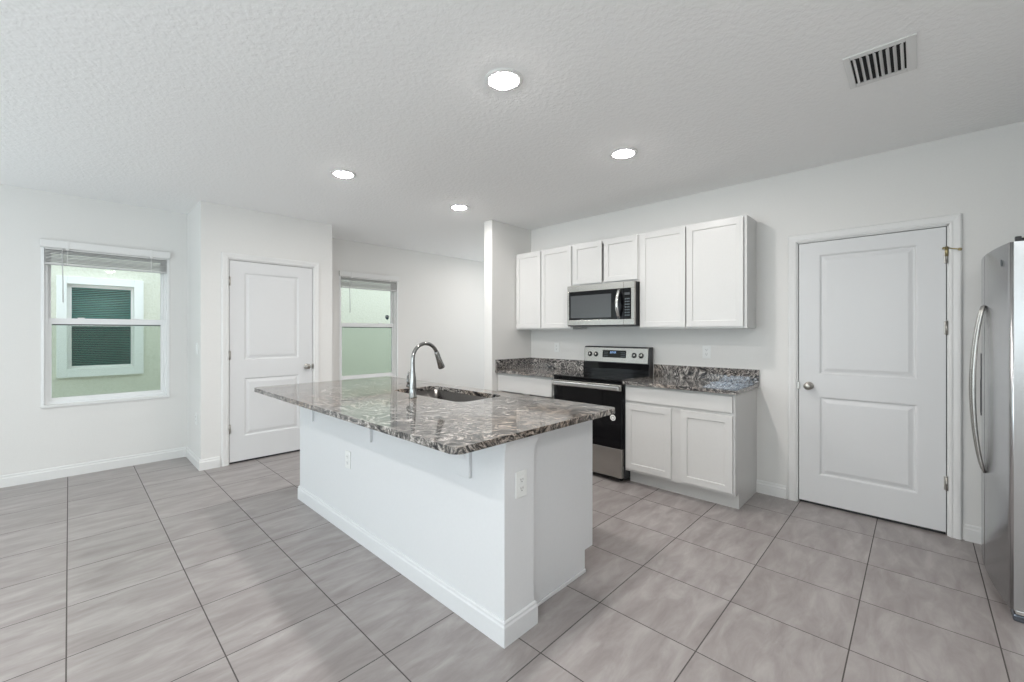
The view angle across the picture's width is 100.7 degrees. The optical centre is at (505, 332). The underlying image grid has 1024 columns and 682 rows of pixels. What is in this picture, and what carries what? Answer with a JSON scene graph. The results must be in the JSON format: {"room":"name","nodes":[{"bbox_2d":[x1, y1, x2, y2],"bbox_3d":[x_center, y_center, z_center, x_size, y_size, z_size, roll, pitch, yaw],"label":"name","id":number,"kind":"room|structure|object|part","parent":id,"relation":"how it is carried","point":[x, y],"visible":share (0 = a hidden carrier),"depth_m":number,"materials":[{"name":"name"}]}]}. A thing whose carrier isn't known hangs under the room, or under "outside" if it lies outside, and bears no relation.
{"room":"kitchen","nodes":[
{"label":"kitchen","id":0,"kind":"room"},
{"bbox_2d":[0,184,483,475],"bbox_3d":[-3.297,0.029,4.881,0.160,2.628,10.800,0,0,44],"label":"wall","id":1,"kind":"structure","parent":0,"point":[441,298],"depth_m":4.26,"materials":[{"name":"paint"}]},
{"bbox_2d":[40,246,169,408],"bbox_3d":[-3.921,-0.065,4.207,0.146,1.505,0.924,0,0,44],"label":"window","id":2,"kind":"structure","parent":1,"relation":"in","point":[47,401],"depth_m":4.12,"materials":[{"name":"plastic"}]},
{"bbox_2d":[40,239,169,301],"bbox_3d":[-3.874,-0.563,4.162,0.071,0.572,0.928,0,0,44],"label":"window blind","id":3,"kind":"object","parent":2,"relation":"attached to","point":[113,252],"visible":1,"depth_m":4.11,"materials":[{"name":"white paint"}]},
{"bbox_3d":[-3.881,-0.629,4.169,0.044,0.016,0.872,0,0,44],"label":"rail","id":4,"kind":"part","parent":3,"relation":"part of","materials":[{"name":"plastic"}]},
{"bbox_3d":[-3.892,0.676,4.179,0.066,0.024,0.924,0,0,44],"label":"sill","id":5,"kind":"part","parent":2,"relation":"part of","materials":[{"name":"white paint"}]},
{"bbox_3d":[-3.955,-0.426,4.241,0.026,0.682,0.832,0,0,44],"label":"sash","id":6,"kind":"part","parent":2,"relation":"part of","materials":[{"name":"plastic"}]},
{"bbox_3d":[-3.930,0.248,4.216,0.028,0.779,0.832,0,0,44],"label":"sash","id":7,"kind":"part","parent":2,"relation":"part of","materials":[{"name":"plastic"}]},
{"bbox_2d":[0,447,219,487],"bbox_3d":[-1.874,1.290,5.730,0.695,0.105,7.600,0,0,44],"label":"baseboard","id":8,"kind":"structure","parent":1,"relation":"attached to","point":[33,476],"depth_m":4.12,"materials":[{"name":"white paint"}]},
{"bbox_2d":[339,276,398,379],"bbox_3d":[-1.996,-0.065,6.186,0.146,1.505,0.924,0,0,44],"label":"window","id":9,"kind":"structure","parent":1,"relation":"in","point":[393,325],"depth_m":6.41,"materials":[{"name":"plastic"}]},
{"bbox_3d":[-2.030,-0.426,6.219,0.026,0.682,0.832,0,0,44],"label":"sash","id":10,"kind":"part","parent":9,"relation":"part of","materials":[{"name":"glass"}]},
{"bbox_3d":[-2.006,0.248,6.195,0.028,0.779,0.832,0,0,44],"label":"sash","id":11,"kind":"part","parent":9,"relation":"part of","materials":[{"name":"glass"}]},
{"bbox_2d":[339,271,398,312],"bbox_3d":[-1.949,-0.563,6.140,0.071,0.572,0.928,0,0,44],"label":"window blind","id":12,"kind":"object","parent":9,"relation":"attached to","point":[348,276],"visible":1,"depth_m":6.10,"materials":[{"name":"white paint"}]},
{"bbox_3d":[-1.957,-0.629,6.147,0.044,0.016,0.872,0,0,44],"label":"rail","id":13,"kind":"part","parent":12,"relation":"part of","materials":[{"name":"plastic"}]},
{"bbox_2d":[187,201,331,466],"bbox_3d":[-2.757,0.029,4.833,0.682,2.628,1.295,0,0,44],"label":"wall","id":14,"kind":"structure","parent":0,"point":[213,229],"depth_m":4.37,"materials":[{"name":"paint"}]},
{"bbox_2d":[221,252,318,466],"bbox_3d":[-2.523,0.267,4.613,0.160,2.152,0.965,0,0,44],"label":"door","id":15,"kind":"structure","parent":14,"relation":"in","point":[270,306],"depth_m":4.54,"materials":[{"name":"white paint"}]},
{"bbox_3d":[-2.247,0.388,4.829,0.066,0.062,0.062,0,0,44],"label":"knob","id":16,"kind":"part","parent":15,"relation":"part of","materials":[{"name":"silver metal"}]},
{"bbox_2d":[484,220,530,390],"bbox_3d":[0.933,0.029,6.040,0.130,2.628,3.239,0,0,44],"label":"wall","id":17,"kind":"structure","parent":0,"point":[503,242],"depth_m":4.93,"materials":[{"name":"paint"}]},
{"bbox_2d":[0,0,1023,261],"bbox_3d":[-0.807,-1.345,2.459,7.087,0.120,11.100,0,0,44],"label":"ceiling","id":18,"kind":"structure","parent":0,"point":[166,105],"depth_m":2.31,"materials":[{"name":"white paint"}]},
{"bbox_2d":[331,169,355,178],"bbox_3d":[-1.306,-1.277,3.433,0.196,0.014,0.196,0,0,44],"label":"recessed light","id":19,"kind":"object","parent":18,"relation":"in","point":[341,173],"visible":1,"depth_m":3.40,"materials":[{"name":"white"}]},
{"bbox_2d":[334,171,352,177],"bbox_3d":[-1.306,-1.277,3.433,0.143,0.014,0.143,0,0,44],"label":"diffuser","id":20,"kind":"object","parent":19,"relation":"attached to","point":[341,174],"depth_m":3.41,"materials":[{"name":"white plastic"}]},
{"bbox_2d":[450,204,468,209],"bbox_3d":[-0.467,-1.277,4.342,0.196,0.014,0.196,0,0,44],"label":"recessed light","id":21,"kind":"object","parent":18,"relation":"in","point":[455,206],"visible":1,"depth_m":4.31,"materials":[{"name":"white"}]},
{"bbox_2d":[453,206,465,209],"bbox_3d":[-0.467,-1.277,4.342,0.143,0.014,0.143,0,0,44],"label":"diffuser","id":22,"kind":"object","parent":21,"relation":"attached to","point":[454,207],"depth_m":4.32,"materials":[{"name":"white plastic"}]},
{"bbox_2d":[485,68,522,90],"bbox_3d":[-0.006,-1.277,2.154,0.196,0.014,0.196,0,0,44],"label":"recessed light","id":23,"kind":"object","parent":18,"relation":"in","point":[500,79],"visible":1,"depth_m":2.13,"materials":[{"name":"white paint"}]},
{"bbox_2d":[490,73,517,88],"bbox_3d":[-0.006,-1.277,2.154,0.143,0.014,0.143,0,0,44],"label":"diffuser","id":24,"kind":"object","parent":23,"relation":"attached to","point":[497,80],"depth_m":2.14,"materials":[{"name":"white plastic"}]},
{"bbox_2d":[609,147,637,158],"bbox_3d":[0.848,-1.277,3.036,0.196,0.014,0.196,0,0,44],"label":"recessed light","id":25,"kind":"object","parent":18,"relation":"in","point":[624,152],"visible":1,"depth_m":3.01,"materials":[{"name":"white"}]},
{"bbox_2d":[613,150,633,157],"bbox_3d":[0.848,-1.277,3.036,0.143,0.014,0.143,0,0,44],"label":"diffuser","id":26,"kind":"object","parent":25,"relation":"attached to","point":[616,153],"depth_m":3.02,"materials":[{"name":"white plastic"}]},
{"bbox_2d":[842,33,916,88],"bbox_3d":[1.790,-1.278,2.023,0.252,0.012,0.339,0,0,44],"label":"ceiling vent","id":27,"kind":"object","parent":18,"relation":"in","point":[899,56],"visible":1,"depth_m":2.01,"materials":[{"name":"white metal"}]},
{"bbox_2d":[0,451,1023,681],"bbox_3d":[-0.807,1.403,2.459,7.087,0.120,11.100,0,0,44],"label":"floor","id":28,"kind":"structure","parent":0,"point":[171,570],"depth_m":2.14,"materials":[{"name":"tile"}]},
{"bbox_2d":[298,406,591,648],"bbox_3d":[-0.605,0.901,2.856,2.335,0.883,0.948,0,0,44],"label":"kitchen island","id":29,"kind":"object","parent":28,"relation":"on","point":[454,526],"visible":0.64,"depth_m":2.19,"materials":[{"name":"white paint"}]},
{"bbox_2d":[345,450,350,468],"bbox_3d":[-1.049,0.848,2.829,0.072,0.116,0.008,0,0,44],"label":"outlet","id":30,"kind":"object","parent":29,"relation":"attached to","point":[347,453],"visible":1,"depth_m":2.82,"materials":[{"name":"white plastic"}]},
{"bbox_3d":[-0.762,1.290,2.694,2.335,0.105,0.222,0,0,44],"label":"baseboard","id":31,"kind":"part","parent":29,"relation":"part of","materials":[{"name":"white paint"}]},
{"bbox_2d":[254,376,614,454],"bbox_3d":[-0.663,0.444,2.867,2.496,0.030,1.186,0,0,44],"label":"island countertop","id":32,"kind":"structure","parent":29,"relation":"on","point":[381,404],"depth_m":2.33,"materials":[{"name":"stone"}]},
{"bbox_2d":[406,342,444,397],"bbox_3d":[-0.539,0.246,2.889,0.086,0.366,0.284,0,0,44],"label":"kitchen faucet","id":33,"kind":"object","parent":32,"relation":"on","point":[411,384],"visible":1,"depth_m":2.79,"materials":[{"name":"silver metal"}]},
{"bbox_2d":[407,390,486,401],"bbox_3d":[-0.424,0.556,3.012,0.828,0.194,0.426,0,0,44],"label":"sink","id":34,"kind":"object","parent":32,"relation":"in","point":[439,394],"visible":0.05,"depth_m":3.29,"materials":[{"name":"metal"}]},
{"bbox_2d":[515,469,526,498],"bbox_3d":[0.072,0.675,1.890,0.008,0.116,0.072,0,0,44],"label":"outlet","id":35,"kind":"object","parent":29,"relation":"attached to","point":[521,476],"visible":1,"depth_m":1.88,"materials":[{"name":"white plastic"}]},
{"bbox_2d":[519,476,523,483],"bbox_3d":[0.074,0.655,1.888,0.003,0.028,0.034,0,0,44],"label":"receptacle","id":36,"kind":"object","parent":35,"relation":"attached to","point":[521,478],"depth_m":1.89,"materials":[{"name":"white plastic"}]},
{"bbox_2d":[519,485,523,492],"bbox_3d":[0.074,0.695,1.888,0.003,0.028,0.034,0,0,44],"label":"receptacle","id":37,"kind":"object","parent":35,"relation":"attached to","point":[521,487],"depth_m":1.89,"materials":[{"name":"white plastic"}]},
{"bbox_3d":[0.054,0.495,1.920,0.081,0.071,0.227,0,0,44],"label":"cap molding","id":38,"kind":"part","parent":29,"relation":"part of","materials":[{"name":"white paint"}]},
{"bbox_3d":[0.269,1.334,2.194,0.008,0.018,0.521,0,0,44],"label":"shoe molding","id":39,"kind":"part","parent":29,"relation":"part of","materials":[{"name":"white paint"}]},
{"bbox_3d":[0.286,0.901,2.231,0.019,0.883,0.601,0,0,44],"label":"panel","id":40,"kind":"part","parent":29,"relation":"part of","materials":[{"name":"white paint"}]},
{"bbox_2d":[498,373,553,396],"bbox_3d":[0.419,0.901,4.812,0.842,0.883,0.602,0,0,44],"label":"base cabinet","id":41,"kind":"object","parent":28,"relation":"on","point":[510,383],"visible":0.17,"depth_m":4.59,"materials":[{"name":"white paint"}]},
{"bbox_2d":[495,357,583,377],"bbox_3d":[0.408,0.386,4.800,0.845,0.146,0.635,0,0,44],"label":"countertop","id":42,"kind":"structure","parent":41,"relation":"on","point":[540,367],"depth_m":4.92,"materials":[{"name":"stone"}]},
{"bbox_2d":[552,346,652,480],"bbox_3d":[0.957,0.745,4.211,0.760,1.196,0.667,0,0,44],"label":"electric range","id":43,"kind":"object","parent":28,"relation":"on","point":[606,368],"visible":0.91,"depth_m":3.97,"materials":[{"name":"black metal"}]},
{"bbox_3d":[0.739,0.497,3.987,0.736,0.040,0.042,0,0,44],"label":"door handle","id":44,"kind":"part","parent":43,"relation":"part of","materials":[{"name":"metal"}]},
{"bbox_3d":[0.756,0.494,4.004,0.750,0.054,0.010,0,0,44],"label":"steel trim","id":45,"kind":"part","parent":43,"relation":"part of","materials":[{"name":"silver metal"}]},
{"bbox_3d":[0.774,0.741,4.022,0.752,0.581,0.042,0,0,44],"label":"oven door","id":46,"kind":"part","parent":43,"relation":"part of","materials":[{"name":"black glass"}]},
{"bbox_2d":[553,371,648,382],"bbox_3d":[0.941,0.433,4.194,0.760,0.023,0.535,0,0,44],"label":"cooktop","id":47,"kind":"object","parent":43,"relation":"in","point":[581,376],"depth_m":4.15,"materials":[{"name":"black glass"}]},
{"bbox_3d":[0.774,1.166,4.022,0.752,0.258,0.042,0,0,44],"label":"storage drawer","id":48,"kind":"part","parent":43,"relation":"part of","materials":[{"name":"silver metal"}]},
{"bbox_3d":[1.136,0.234,4.404,0.732,0.150,0.020,0,0,44],"label":"control panel","id":49,"kind":"part","parent":43,"relation":"part of","materials":[{"name":"silver metal"}]},
{"bbox_3d":[1.129,0.368,4.388,0.748,0.106,0.005,0,0,44],"label":"riser glass","id":50,"kind":"part","parent":43,"relation":"part of","materials":[{"name":"black glass"}]},
{"bbox_2d":[626,385,756,508],"bbox_3d":[1.592,0.901,3.672,0.893,0.883,0.602,0,0,44],"label":"base cabinet","id":51,"kind":"object","parent":28,"relation":"on","point":[700,445],"visible":0.97,"depth_m":3.40,"materials":[{"name":"white paint"}]},
{"bbox_3d":[1.220,0.915,3.627,0.406,0.576,0.019,0,0,44],"label":"cabinet door","id":52,"kind":"part","parent":51,"relation":"part of","materials":[{"name":"white paint"}]},
{"bbox_3d":[1.386,0.539,3.466,0.869,0.124,0.019,0,0,44],"label":"drawer","id":53,"kind":"part","parent":51,"relation":"part of","materials":[{"name":"white paint"}]},
{"bbox_2d":[623,364,758,394],"bbox_3d":[1.587,0.386,3.654,0.916,0.146,0.635,0,0,44],"label":"countertop","id":54,"kind":"structure","parent":51,"relation":"on","point":[690,378],"depth_m":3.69,"materials":[{"name":"stone"}]},
{"bbox_2d":[709,376,751,387],"bbox_3d":[1.811,0.393,3.425,0.263,0.070,0.548,0,0,44],"label":"plastic bag","id":55,"kind":"object","parent":54,"relation":"on","point":[730,376],"visible":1,"depth_m":3.47,"materials":[{"name":"plastic"}]},
{"bbox_3d":[1.559,0.915,3.297,0.385,0.576,0.019,0,0,44],"label":"cabinet door","id":56,"kind":"part","parent":51,"relation":"part of","materials":[{"name":"white paint"}]},
{"bbox_3d":[1.919,0.901,3.380,0.016,0.883,0.564,0,0,44],"label":"panel","id":57,"kind":"part","parent":51,"relation":"part of","materials":[{"name":"white paint"}]},
{"bbox_2d":[969,236,1023,622],"bbox_3d":[2.903,0.448,2.076,0.853,1.790,0.905,0,0,44],"label":"refrigerator","id":58,"kind":"object","parent":28,"relation":"on","point":[1000,317],"visible":1,"depth_m":2.06,"materials":[{"name":"silver metal"}]},
{"bbox_3d":[2.648,0.308,2.383,0.059,0.913,0.024,0,0,44],"label":"door handle","id":59,"kind":"part","parent":58,"relation":"part of","materials":[{"name":"silver metal"}]},
{"bbox_3d":[2.834,0.433,2.462,0.103,1.710,0.447,0,0,44],"label":"freezer door","id":60,"kind":"part","parent":58,"relation":"part of","materials":[{"name":"silver metal"}]},
{"bbox_2d":[623,385,629,478],"bbox_3d":[0.988,0.876,4.242,0.756,0.863,0.569,0,0,44],"label":"panel","id":61,"kind":"object","parent":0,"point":[626,473],"depth_m":3.78,"materials":[{"name":"white wood"}]},
{"bbox_2d":[531,121,1023,539],"bbox_3d":[2.009,0.029,3.771,4.578,2.628,0.120,0,0,44],"label":"wall","id":62,"kind":"structure","parent":0,"point":[978,175],"depth_m":3.37,"materials":[{"name":"paint"}]},
{"bbox_2d":[516,245,586,329],"bbox_3d":[0.521,-0.488,4.933,0.820,0.906,0.288,0,0,44],"label":"upper cabinet","id":63,"kind":"object","parent":62,"relation":"attached to","point":[543,277],"visible":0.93,"depth_m":4.80,"materials":[{"name":"white paint"}]},
{"bbox_3d":[0.276,-0.488,4.983,0.374,0.878,0.019,0,0,44],"label":"cabinet door","id":64,"kind":"part","parent":63,"relation":"part of","materials":[{"name":"white paint"}]},
{"bbox_3d":[0.566,-0.488,4.702,0.410,0.878,0.019,0,0,44],"label":"cabinet door","id":65,"kind":"part","parent":63,"relation":"part of","materials":[{"name":"white paint"}]},
{"bbox_2d":[554,343,558,351],"bbox_3d":[0.614,0.178,5.038,0.072,0.116,0.008,0,0,44],"label":"outlet","id":66,"kind":"object","parent":62,"relation":"attached to","point":[556,345],"visible":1,"depth_m":5.04,"materials":[{"name":"white plastic"}]},
{"bbox_2d":[530,357,583,370],"bbox_3d":[0.623,0.371,5.021,0.845,0.116,0.020,0,0,44],"label":"backsplash","id":67,"kind":"structure","parent":62,"relation":"attached to","point":[568,364],"depth_m":5.00,"materials":[{"name":"stone"}]},
{"bbox_2d":[573,233,639,285],"bbox_3d":[1.090,-0.713,4.379,0.765,0.456,0.288,0,0,44],"label":"upper cabinet","id":68,"kind":"object","parent":62,"relation":"attached to","point":[617,259],"visible":0.91,"depth_m":4.24,"materials":[{"name":"white paint"}]},
{"bbox_3d":[0.857,-0.717,4.419,0.350,0.420,0.019,0,0,44],"label":"cabinet door","id":69,"kind":"part","parent":68,"relation":"part of","materials":[{"name":"white paint"}]},
{"bbox_2d":[567,281,639,326],"bbox_3d":[1.037,-0.273,4.325,0.759,0.422,0.437,0,0,44],"label":"microwave","id":70,"kind":"object","parent":68,"relation":"attached to","point":[615,304],"visible":0.98,"depth_m":4.17,"materials":[{"name":"silver metal"}]},
{"bbox_3d":[0.908,-0.274,4.258,0.625,0.292,0.027,0,0,44],"label":"door glass","id":71,"kind":"part","parent":70,"relation":"part of","materials":[{"name":"black glass"}]},
{"bbox_3d":[1.071,-0.272,4.034,0.031,0.274,0.067,0,0,44],"label":"door handle","id":72,"kind":"part","parent":70,"relation":"part of","materials":[{"name":"metal"}]},
{"bbox_3d":[1.162,-0.274,4.011,0.078,0.292,0.027,0,0,44],"label":"control panel","id":73,"kind":"part","parent":70,"relation":"part of","materials":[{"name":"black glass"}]},
{"bbox_3d":[1.130,-0.717,4.153,0.365,0.420,0.019,0,0,44],"label":"cabinet door","id":74,"kind":"part","parent":68,"relation":"part of","materials":[{"name":"white paint"}]},
{"bbox_2d":[640,215,755,328],"bbox_3d":[1.692,-0.488,3.794,0.912,0.906,0.288,0,0,44],"label":"upper cabinet","id":75,"kind":"object","parent":62,"relation":"attached to","point":[702,275],"visible":1,"depth_m":3.63,"materials":[{"name":"white paint"}]},
{"bbox_3d":[1.431,-0.488,3.860,0.420,0.878,0.019,0,0,44],"label":"cabinet door","id":76,"kind":"part","parent":75,"relation":"part of","materials":[{"name":"white paint"}]},
{"bbox_3d":[1.748,-0.488,3.551,0.447,0.878,0.019,0,0,44],"label":"cabinet door","id":77,"kind":"part","parent":75,"relation":"part of","materials":[{"name":"white paint"}]},
{"bbox_2d":[654,364,758,383],"bbox_3d":[1.802,0.371,3.874,0.916,0.116,0.020,0,0,44],"label":"backsplash","id":78,"kind":"structure","parent":62,"relation":"attached to","point":[678,371],"depth_m":3.83,"materials":[{"name":"stone"}]},
{"bbox_2d":[703,346,710,358],"bbox_3d":[1.831,0.178,3.854,0.072,0.116,0.008,0,0,44],"label":"outlet","id":79,"kind":"object","parent":62,"relation":"attached to","point":[706,349],"visible":1,"depth_m":3.85,"materials":[{"name":"white plastic"}]},
{"bbox_2d":[756,479,980,543],"bbox_3d":[2.860,1.290,2.849,2.073,0.105,0.014,0,0,44],"label":"baseboard","id":80,"kind":"structure","parent":62,"relation":"attached to","point":[972,533],"depth_m":3.44,"materials":[{"name":"white paint"}]},
{"bbox_2d":[788,213,961,539],"bbox_3d":[2.639,0.285,3.102,0.957,2.116,0.160,0,0,44],"label":"door","id":81,"kind":"structure","parent":62,"relation":"in","point":[875,311],"depth_m":3.04,"materials":[{"name":"white paint"}]},
{"bbox_3d":[2.362,0.418,3.306,0.062,0.062,0.066,0,0,44],"label":"knob","id":82,"kind":"part","parent":81,"relation":"part of","materials":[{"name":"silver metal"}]},
{"label":"outside","id":83,"kind":"structure","parent":0,"visible":0},
{"bbox_3d":[-4.304,1.568,8.373,6.153,0.150,22.000,0,0,44],"label":"ground","id":84,"kind":"structure","parent":83,"visible":0},
{"bbox_2d":[51,254,390,397],"bbox_3d":[-3.495,-1.582,8.282,0.240,6.150,21.000,0,0,44],"label":"window panes","id":85,"kind":"structure","parent":84,"relation":"on","point":[86,360],"depth_m":6.13,"materials":[{"name":"glass"}]},
{"bbox_2d":[72,287,130,365],"bbox_3d":[-5.712,-0.077,6.010,0.020,1.080,0.650,0,0,44],"label":"window","id":86,"kind":"structure","parent":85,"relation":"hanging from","point":[77,288],"depth_m":6.00,"materials":[{"name":"green glass"}]}
]}

